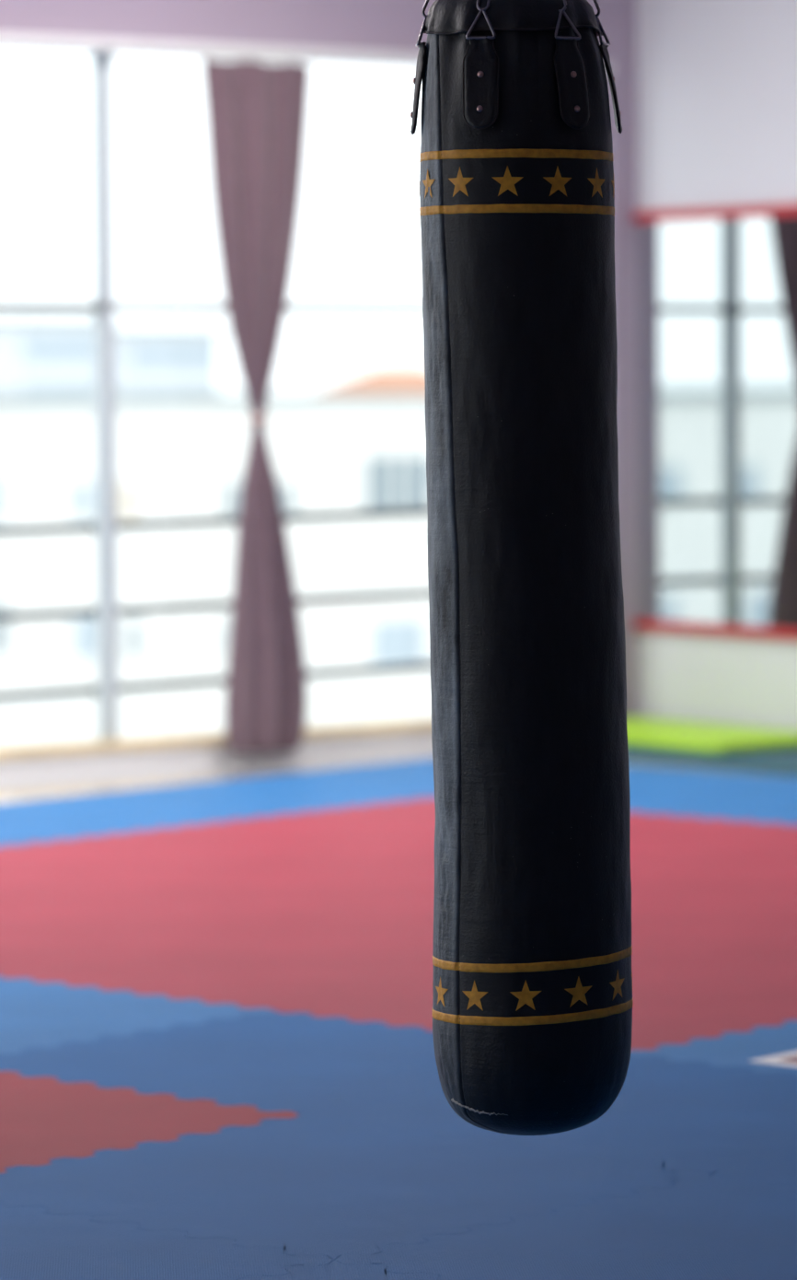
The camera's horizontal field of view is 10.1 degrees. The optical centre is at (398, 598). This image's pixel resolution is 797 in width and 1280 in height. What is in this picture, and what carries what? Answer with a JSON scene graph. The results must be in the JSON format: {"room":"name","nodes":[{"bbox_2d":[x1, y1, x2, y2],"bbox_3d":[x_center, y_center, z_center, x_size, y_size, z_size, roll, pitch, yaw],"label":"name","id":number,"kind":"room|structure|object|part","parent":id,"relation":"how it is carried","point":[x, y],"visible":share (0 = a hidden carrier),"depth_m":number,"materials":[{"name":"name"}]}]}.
{"room":"exercise studio","nodes":[
{"label":"exercise studio","id":0,"kind":"room"},
{"bbox_2d":[0,0,639,717],"bbox_3d":[-4.693,-1.036,13.791,14.400,3.625,0.250,-3,4,-37],"label":"wall","id":1,"kind":"structure","parent":0,"point":[365,25],"depth_m":17.12,"materials":[{"name":"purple paint"}]},
{"bbox_2d":[0,35,432,775],"bbox_3d":[-4.381,-0.559,13.981,13.508,2.650,0.260,-3,4,-37],"label":"window","id":2,"kind":"structure","parent":1,"relation":"in","point":[109,750],"depth_m":16.53,"materials":[{"name":"silver metal"}]},
{"bbox_3d":[-1.650,-1.984,15.850,6.000,0.025,0.030,-3,4,-37],"label":"curtain rail","id":3,"kind":"part","parent":2,"relation":"part of","materials":[{"name":"white"}]},
{"bbox_3d":[-4.298,0.180,14.170,13.200,0.709,0.060,-3,4,-37],"label":"window railing","id":4,"kind":"part","parent":2,"relation":"part of","materials":[{"name":"white metal"}]},
{"bbox_3d":[-4.458,0.691,13.967,13.265,0.035,0.142,-3,4,-37],"label":"sill","id":5,"kind":"part","parent":2,"relation":"part of","materials":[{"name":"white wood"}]},
{"bbox_3d":[-4.482,0.737,14.002,13.265,0.060,0.200,-3,4,-37],"label":"sill","id":6,"kind":"part","parent":2,"relation":"part of","materials":[{"name":"white"}]},
{"bbox_2d":[192,51,310,754],"bbox_3d":[-0.516,-0.725,16.645,0.482,2.594,0.235,-3,4,-43],"label":"curtain","id":7,"kind":"object","parent":2,"relation":"hanging from","point":[257,110],"visible":1,"depth_m":16.61,"materials":[{"name":"fabric"}]},
{"bbox_2d":[0,33,614,74],"bbox_3d":[-4.473,-1.870,13.838,13.265,0.045,0.160,-3,4,-37],"label":"trim","id":8,"kind":"structure","parent":1,"relation":"attached to","point":[2,45],"depth_m":16.63,"materials":[{"name":"white"}]},
{"bbox_2d":[0,744,796,802],"bbox_3d":[0.559,1.138,7.169,14.200,0.100,17.200,-3,4,-37],"label":"floor","id":9,"kind":"structure","parent":0,"point":[37,785],"depth_m":16.27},
{"bbox_2d":[0,802,228,847],"bbox_3d":[-1.238,0.724,14.223,1.016,0.023,1.032,2,4,41],"label":"mat","id":10,"kind":"object","parent":9,"relation":"on","point":[20,823],"visible":0.8,"depth_m":14.23,"materials":[{"name":"blue plastic"}]},
{"bbox_2d":[0,847,240,900],"bbox_3d":[-1.157,0.795,12.819,1.032,0.023,1.032,2,4,41],"label":"mat","id":11,"kind":"object","parent":9,"relation":"on","point":[23,872],"visible":0.82,"depth_m":12.83,"materials":[{"name":"red plastic"}]},
{"bbox_2d":[0,975,273,1054],"bbox_3d":[-0.983,0.938,10.000,1.032,0.023,1.032,2,4,41],"label":"mat","id":12,"kind":"object","parent":9,"relation":"on","point":[33,1014],"visible":0.85,"depth_m":10.01,"materials":[{"name":"blue plastic"}]},
{"bbox_2d":[0,1070,299,1173],"bbox_3d":[-0.896,1.010,8.590,1.032,0.023,1.032,2,4,41],"label":"mat","id":13,"kind":"object","parent":9,"relation":"on","point":[43,1119],"visible":0.82,"depth_m":8.60,"materials":[{"name":"red plastic"}]},
{"bbox_2d":[0,1199,334,1279],"bbox_3d":[-0.809,1.081,7.180,1.032,0.023,1.032,2,4,41],"label":"mat","id":14,"kind":"object","parent":9,"relation":"on","point":[35,1244],"visible":0.94,"depth_m":7.29,"materials":[{"name":"blue plastic"}]},
{"bbox_2d":[0,931,433,1010],"bbox_3d":[-0.320,0.896,10.748,1.032,0.023,1.032,2,4,41],"label":"mat","id":15,"kind":"object","parent":9,"relation":"on","point":[273,971],"visible":0.66,"depth_m":10.71,"materials":[{"name":"red plastic"}]},
{"bbox_2d":[0,820,434,870],"bbox_3d":[-0.494,0.753,13.567,1.032,0.023,1.032,2,4,41],"label":"mat","id":16,"kind":"object","parent":9,"relation":"on","point":[240,845],"visible":0.77,"depth_m":13.54,"materials":[{"name":"red plastic"}]},
{"bbox_2d":[0,1010,442,1114],"bbox_3d":[-0.234,0.968,9.338,1.032,0.023,1.032,2,4,41],"label":"mat","id":17,"kind":"object","parent":9,"relation":"on","point":[298,1063],"visible":0.66,"depth_m":9.29,"materials":[{"name":"blue plastic"}]},
{"bbox_2d":[13,779,434,820],"bbox_3d":[-0.575,0.682,14.972,1.016,0.023,1.032,2,4,41],"label":"mat","id":18,"kind":"object","parent":9,"relation":"on","point":[229,800],"visible":0.84,"depth_m":14.96,"materials":[{"name":"blue plastic"}]},
{"bbox_2d":[221,760,434,796],"bbox_3d":[0.087,0.640,15.720,1.016,0.023,1.032,2,4,41],"label":"mat","id":19,"kind":"object","parent":9,"relation":"on","point":[409,777],"visible":0.45,"depth_m":15.70,"materials":[{"name":"blue plastic"}]},
{"bbox_2d":[236,1259,440,1279],"bbox_3d":[-0.060,1.111,6.518,1.032,0.023,1.032,2,4,41],"label":"mat","id":20,"kind":"object","parent":9,"relation":"on","point":[335,1270],"visible":1,"depth_m":7.10,"materials":[{"name":"blue plastic"}]},
{"bbox_2d":[0,1114,712,1259],"bbox_3d":[-0.147,1.039,7.928,1.032,0.023,1.032,2,4,41],"label":"mat","id":21,"kind":"object","parent":9,"relation":"on","point":[331,1187],"visible":0.84,"depth_m":7.89,"materials":[{"name":"blue plastic"}]},
{"bbox_2d":[231,797,671,837],"bbox_3d":[0.168,0.711,14.315,1.032,0.023,1.032,2,4,41],"label":"mat","id":22,"kind":"object","parent":9,"relation":"on","point":[416,818],"visible":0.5,"depth_m":14.31,"materials":[{"name":"red plastic"}]},
{"bbox_2d":[242,845,731,888],"bbox_3d":[0.255,0.783,12.905,1.032,0.023,1.032,2,4,41],"label":"mat","id":23,"kind":"object","parent":9,"relation":"on","point":[401,866],"visible":0.41,"depth_m":12.90,"materials":[{"name":"red plastic"}]},
{"bbox_2d":[256,905,796,952],"bbox_3d":[0.342,0.854,11.496,1.032,0.023,1.032,2,4,41],"label":"mat","id":24,"kind":"object","parent":9,"relation":"on","point":[408,927],"visible":0.48,"depth_m":11.48,"materials":[{"name":"red plastic"}]},
{"bbox_2d":[276,973,796,1049],"bbox_3d":[0.429,0.926,10.086,1.032,0.023,1.032,2,4,41],"label":"mat","id":25,"kind":"object","parent":9,"relation":"on","point":[667,1010],"visible":0.47,"depth_m":10.04,"materials":[{"name":"red plastic"}]},
{"bbox_2d":[411,757,679,774],"bbox_3d":[0.519,0.613,16.207,1.016,0.023,0.336,2,4,41],"label":"mat","id":26,"kind":"object","parent":9,"relation":"on","point":[634,770],"visible":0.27,"depth_m":16.01,"materials":[{"name":"blue plastic"}]},
{"bbox_2d":[300,1055,796,1174],"bbox_3d":[0.516,0.997,8.676,1.032,0.023,1.032,2,4,41],"label":"mat","id":27,"kind":"object","parent":9,"relation":"on","point":[686,1115],"visible":0.65,"depth_m":8.55,"materials":[{"name":"blue plastic"}]},
{"bbox_2d":[335,1174,796,1279],"bbox_3d":[0.603,1.069,7.266,1.032,0.023,1.032,2,4,41],"label":"mat","id":28,"kind":"object","parent":9,"relation":"on","point":[714,1227],"visible":0.98,"depth_m":7.36,"materials":[{"name":"blue plastic"}]},
{"bbox_2d":[628,744,796,775],"bbox_3d":[1.501,0.587,16.583,0.840,0.029,2.870,-3,4,-37],"label":"mat","id":29,"kind":"object","parent":9,"relation":"on","point":[780,761],"visible":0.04,"depth_m":16.46,"materials":[{"name":"teal plastic"}]},
{"bbox_2d":[627,717,796,753],"bbox_3d":[1.068,0.522,17.257,0.650,0.036,1.210,-3,4,-37],"label":"exercise mat","id":30,"kind":"object","parent":29,"relation":"on","point":[701,737],"visible":0.7,"depth_m":16.95,"materials":[{"name":"plastic"}]},
{"bbox_2d":[629,776,796,815],"bbox_3d":[0.830,0.669,15.063,1.032,0.023,1.032,2,4,41],"label":"mat","id":31,"kind":"object","parent":9,"relation":"on","point":[648,796],"visible":0.38,"depth_m":15.03,"materials":[{"name":"blue plastic"}]},
{"bbox_2d":[629,769,796,787],"bbox_3d":[1.262,0.642,15.551,1.032,0.023,0.336,2,4,41],"label":"mat","id":32,"kind":"object","parent":9,"relation":"on","point":[674,774],"visible":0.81,"depth_m":15.67,"materials":[{"name":"blue plastic"}]},
{"bbox_2d":[630,863,796,922],"bbox_3d":[1.004,0.812,12.244,1.032,0.023,1.032,2,4,41],"label":"mat","id":33,"kind":"object","parent":9,"relation":"on","point":[750,891],"visible":0.54,"depth_m":12.25,"materials":[{"name":"red plastic"}]},
{"bbox_2d":[630,815,796,863],"bbox_3d":[0.917,0.741,13.653,1.032,0.023,1.032,2,4,41],"label":"mat","id":34,"kind":"object","parent":9,"relation":"on","point":[673,837],"visible":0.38,"depth_m":13.61,"materials":[{"name":"red plastic"}]},
{"bbox_2d":[630,1020,796,1075],"bbox_3d":[1.178,0.955,9.424,1.032,0.023,1.032,2,4,41],"label":"mat","id":35,"kind":"object","parent":9,"relation":"on","point":[734,1049],"visible":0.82,"depth_m":9.44,"materials":[{"name":"blue plastic"}]},
{"bbox_2d":[748,1050,796,1067],"bbox_3d":[1.244,0.949,9.291,0.740,0.001,0.740,2,4,41],"label":"sticker","id":36,"kind":"object","parent":35,"relation":"on","point":[789,1059],"depth_m":9.26,"materials":[{"name":"white"}]},
{"bbox_3d":[1.244,0.950,9.291,0.660,0.001,0.660,2,4,41],"label":"panel","id":37,"kind":"part","parent":36,"relation":"part of","materials":[{"name":"red"}]},
{"bbox_2d":[631,926,796,990],"bbox_3d":[1.091,0.884,10.834,1.032,0.023,1.032,2,4,41],"label":"mat","id":38,"kind":"object","parent":9,"relation":"on","point":[764,958],"visible":0.7,"depth_m":10.85,"materials":[{"name":"red plastic"}]},
{"bbox_2d":[672,798,796,825],"bbox_3d":[1.580,0.699,14.402,1.032,0.023,1.032,2,4,41],"label":"mat","id":39,"kind":"object","parent":9,"relation":"on","point":[785,812],"visible":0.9,"depth_m":14.40,"materials":[{"name":"blue plastic"}]},
{"bbox_2d":[637,0,796,731],"bbox_3d":[6.180,-0.967,11.225,0.200,3.625,17.000,-3,4,-37],"label":"wall","id":40,"kind":"structure","parent":0,"point":[717,79],"depth_m":17.54,"materials":[{"name":"white paint"}]},
{"bbox_2d":[633,203,796,639],"bbox_3d":[1.826,-0.655,16.789,0.026,1.667,2.896,-3,4,-37],"label":"wall mirror","id":41,"kind":"object","parent":40,"relation":"attached to","point":[718,286],"visible":1,"depth_m":17.54,"materials":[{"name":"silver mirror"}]},
{"label":"outside","id":42,"kind":"structure","parent":0,"visible":0},
{"bbox_3d":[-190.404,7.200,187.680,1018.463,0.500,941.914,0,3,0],"label":"ground","id":43,"kind":"structure","parent":42,"visible":0},
{"bbox_2d":[0,315,94,394],"bbox_3d":[-23.193,-8.803,291.619,8.515,18.956,8.355,0,3,0],"label":"building","id":44,"kind":"structure","parent":43,"relation":"on","point":[39,354],"depth_m":288.87,"materials":[{"name":"silver metal"}]},
{"bbox_2d":[115,325,224,392],"bbox_3d":[-17.396,-10.148,321.126,10.030,18.567,9.507,0,3,0],"label":"building","id":45,"kind":"structure","parent":43,"relation":"on","point":[147,358],"depth_m":318.35,"materials":[{"name":"silver metal"}]},
{"bbox_2d":[0,392,431,745],"bbox_3d":[-82.220,4.545,78.154,166.691,14.745,130.869,0,3,0],"label":"apartment building","id":46,"kind":"structure","parent":43,"relation":"on","point":[180,455],"depth_m":128.47,"materials":[{"name":"concrete"},{"name":"glass"}]},
{"bbox_3d":[-11.168,-2.792,124.331,0.644,1.301,0.030,-3,4,-37],"label":"pane","id":47,"kind":"part","parent":46,"relation":"part of","materials":[{"name":"white glass"}]},
{"bbox_3d":[-11.122,0.792,124.534,0.672,1.586,0.030,-3,4,-37],"label":"pane","id":48,"kind":"part","parent":46,"relation":"part of","materials":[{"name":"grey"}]},
{"bbox_3d":[-8.892,-2.793,126.064,0.790,1.034,0.030,-3,4,-37],"label":"pane","id":49,"kind":"part","parent":46,"relation":"part of","materials":[{"name":"blue"}]},
{"bbox_3d":[-8.781,1.089,126.330,0.976,1.246,0.030,-3,4,-37],"label":"pane","id":50,"kind":"part","parent":46,"relation":"part of","materials":[{"name":"blue"}]},
{"bbox_3d":[-7.657,-2.761,127.006,0.426,1.146,0.030,-3,4,-37],"label":"pane","id":51,"kind":"part","parent":46,"relation":"part of","materials":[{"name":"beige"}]},
{"bbox_3d":[-7.517,1.149,127.295,0.553,1.151,0.030,-3,4,-37],"label":"pane","id":52,"kind":"part","parent":46,"relation":"part of","materials":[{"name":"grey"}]},
{"bbox_3d":[-4.787,1.168,129.375,0.605,1.169,0.030,-3,4,-37],"label":"pane","id":53,"kind":"part","parent":46,"relation":"part of","materials":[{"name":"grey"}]},
{"bbox_3d":[-4.780,-2.809,129.194,0.604,1.166,0.030,-3,4,-37],"label":"pane","id":54,"kind":"part","parent":46,"relation":"part of","materials":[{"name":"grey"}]},
{"bbox_3d":[-3.246,-2.888,130.359,0.551,1.070,0.030,-3,4,-37],"label":"pane","id":55,"kind":"part","parent":46,"relation":"part of","materials":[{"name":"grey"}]},
{"bbox_3d":[-0.539,-3.327,132.400,1.143,1.819,0.030,-3,4,-37],"label":"pane","id":56,"kind":"part","parent":46,"relation":"part of","materials":[{"name":"grey"}]},
{"bbox_3d":[-0.021,1.310,133.011,1.909,1.421,0.030,-3,4,-37],"label":"pane","id":57,"kind":"part","parent":46,"relation":"part of","materials":[{"name":"blue"}]},
{"bbox_3d":[0.496,-3.346,133.187,1.158,1.830,0.030,-3,4,-37],"label":"pane","id":58,"kind":"part","parent":46,"relation":"part of","materials":[{"name":"grey"}]},
{"bbox_2d":[308,366,424,392],"bbox_3d":[0.099,-4.943,246.646,10.344,15.570,9.947,0,3,0],"label":"building","id":59,"kind":"structure","parent":43,"relation":"on","point":[378,378],"depth_m":244.38,"materials":[{"name":"tile"}]},
{"bbox_3d":[0.537,-2.582,6.979,21.714,0.100,22.286,0,3,0],"label":"ceiling","id":60,"kind":"structure","parent":0,"visible":0},
{"bbox_3d":[0.164,-2.471,6.783,0.100,0.098,0.100,0,3,0],"label":"ceiling hook","id":61,"kind":"object","parent":60,"relation":"attached to","visible":0},
{"bbox_2d":[410,0,633,1135],"bbox_3d":[0.186,-0.803,6.867,0.334,3.268,0.310,-1,3,-5],"label":"bag","id":62,"kind":"object","parent":61,"relation":"hanging from","point":[533,1000],"visible":1,"depth_m":6.78,"materials":[{"name":"leather"}]},
{"bbox_3d":[0.110,-1.044,6.858,0.151,0.314,0.019,0,3,2],"label":"chain","id":63,"kind":"part","parent":62,"relation":"part of","materials":[{"name":"silver metal"}]},
{"bbox_3d":[0.150,-1.042,6.799,0.022,0.314,0.139,1,3,22],"label":"chain","id":64,"kind":"part","parent":62,"relation":"part of","materials":[{"name":"silver metal"}]},
{"bbox_3d":[0.207,-1.042,6.804,0.017,0.314,0.148,-2,4,-34],"label":"chain","id":65,"kind":"part","parent":62,"relation":"part of","materials":[{"name":"silver metal"}]},
{"bbox_3d":[0.234,-1.045,6.858,0.148,0.314,0.019,0,3,-2],"label":"chain","id":66,"kind":"part","parent":62,"relation":"part of","materials":[{"name":"silver metal"}]}
]}

